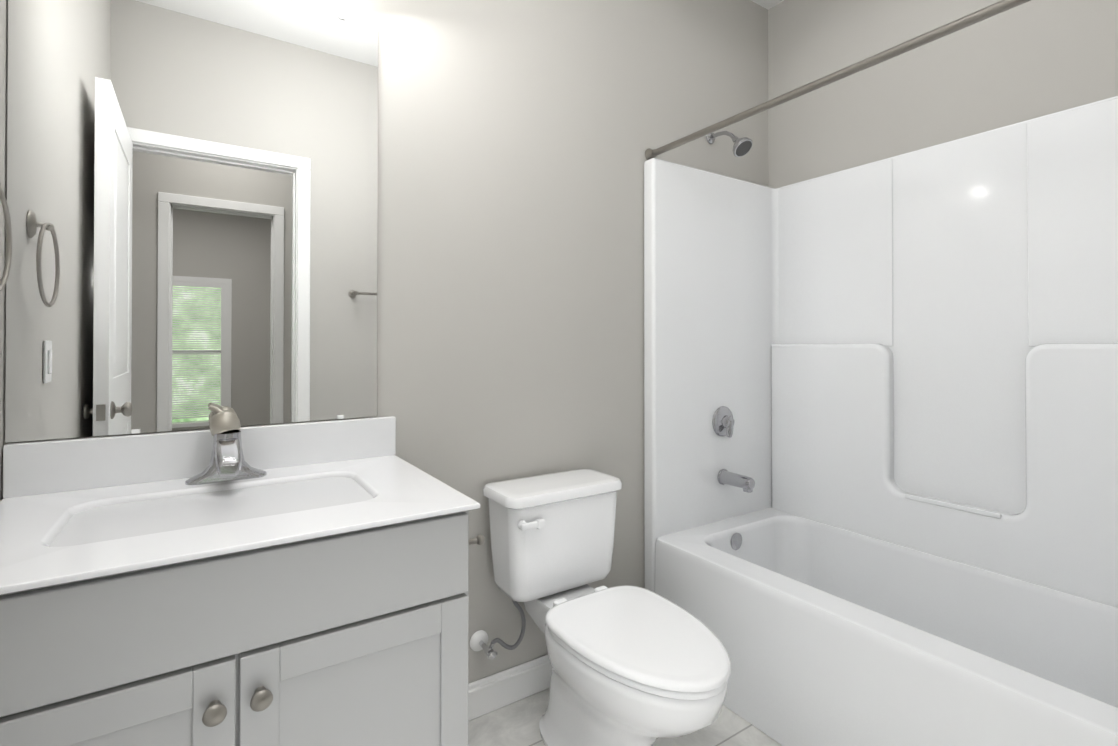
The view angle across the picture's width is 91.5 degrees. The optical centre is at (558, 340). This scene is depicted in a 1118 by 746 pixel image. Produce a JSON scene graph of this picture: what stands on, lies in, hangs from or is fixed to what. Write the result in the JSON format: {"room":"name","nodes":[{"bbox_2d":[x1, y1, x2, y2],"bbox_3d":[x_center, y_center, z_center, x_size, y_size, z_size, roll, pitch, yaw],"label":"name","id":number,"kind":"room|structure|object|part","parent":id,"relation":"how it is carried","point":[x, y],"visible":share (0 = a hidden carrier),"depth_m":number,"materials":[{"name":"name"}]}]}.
{"room":"bathroom","nodes":[
{"label":"bathroom","id":0,"kind":"room"},
{"bbox_2d":[0,0,6,500],"bbox_3d":[-0.756,-0.201,0.422,0.100,2.800,1.710,0,0,-33],"label":"wall","id":1,"kind":"structure","parent":0,"point":[3,27],"depth_m":1.15,"materials":[{"name":"paint"}]},
{"bbox_2d":[0,182,11,290],"bbox_3d":[-1.042,-0.203,0.988,0.042,0.235,0.209,0,0,-33],"label":"towel ring","id":2,"kind":"object","parent":1,"relation":"attached to","point":[8,257],"visible":1,"depth_m":1.06,"materials":[{"name":"silver metal"}]},
{"bbox_2d":[3,0,768,683],"bbox_3d":[-0.118,-0.190,1.924,2.815,2.800,0.100,0,0,-33],"label":"wall","id":3,"kind":"structure","parent":0,"point":[517,138],"depth_m":1.87,"materials":[{"name":"paint"}]},
{"bbox_2d":[5,0,377,442],"bbox_3d":[-0.853,-0.354,1.375,0.775,1.144,0.011,0,0,-33],"label":"mirror","id":4,"kind":"object","parent":3,"relation":"attached to","point":[192,193],"visible":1,"depth_m":1.33,"materials":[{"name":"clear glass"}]},
{"bbox_2d":[468,655,550,720],"bbox_3d":[-0.079,1.152,1.867,0.998,0.115,0.019,0,0,-33],"label":"baseboard","id":5,"kind":"structure","parent":3,"relation":"attached to","point":[493,692],"depth_m":1.79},
{"bbox_2d":[645,0,1030,159],"bbox_3d":[0.799,-0.748,1.519,0.052,0.052,1.586,0,0,-33],"label":"shower rod","id":6,"kind":"object","parent":3,"relation":"attached to","point":[992,10],"visible":0.92,"depth_m":1.48,"materials":[{"name":"silver metal"}]},
{"bbox_2d":[468,688,781,745],"bbox_3d":[1.006,1.240,-0.878,4.000,0.100,6.000,0,0,-33],"label":"floor","id":7,"kind":"structure","parent":0,"point":[516,723],"depth_m":1.69,"materials":[{"name":"tile"}]},
{"bbox_2d":[0,405,484,745],"bbox_3d":[-0.599,0.681,1.165,0.980,1.048,0.624,0,0,-33],"label":"bathroom vanity","id":8,"kind":"object","parent":7,"relation":"on","point":[225,579],"visible":1,"depth_m":0.97,"materials":[{"name":"grey wood"}]},
{"bbox_2d":[0,416,479,594],"bbox_3d":[-0.669,0.333,1.135,0.827,0.227,0.602,0,0,-33],"label":"countertop","id":9,"kind":"structure","parent":8,"relation":"on","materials":[{"name":"stone"}]},
{"bbox_2d":[185,405,266,484],"bbox_3d":[-0.745,0.302,1.230,0.168,0.290,0.287,0,0,-33],"label":"faucet","id":10,"kind":"object","parent":9,"relation":"on","point":[227,454],"depth_m":1.31,"materials":[{"name":"silver metal"}]},
{"bbox_2d":[470,469,730,745],"bbox_3d":[0.125,0.832,1.536,0.459,0.752,0.800,0,0,-33],"label":"toilet","id":11,"kind":"object","parent":7,"relation":"on","point":[635,666],"visible":1,"depth_m":1.52,"materials":[{"name":"ceramic"}]},
{"bbox_3d":[0.208,0.774,1.433,0.370,0.044,0.537,0,0,-33],"label":"seat","id":12,"kind":"part","parent":11,"relation":"part of","materials":[{"name":"white plastic"}]},
{"bbox_2d":[644,96,1117,745],"bbox_3d":[1.098,0.144,1.709,0.810,2.126,1.586,0,0,-33],"label":"shower","id":13,"kind":"object","parent":7,"relation":"on","point":[880,452],"visible":1,"depth_m":1.90,"materials":[{"name":"plastic"}]},
{"bbox_2d":[751,0,783,9],"bbox_3d":[1.006,-1.660,-0.857,4.000,0.100,6.000,0,0,-33],"label":"ceiling","id":14,"kind":"structure","parent":0,"point":[768,4],"depth_m":2.55,"materials":[{"name":"paint"}]},
{"bbox_2d":[768,0,1117,188],"bbox_3d":[1.513,-0.190,1.913,0.100,2.800,1.710,0,0,-33],"label":"wall","id":15,"kind":"structure","parent":0,"point":[1031,59],"depth_m":2.07,"materials":[{"name":"paint"}]}
]}

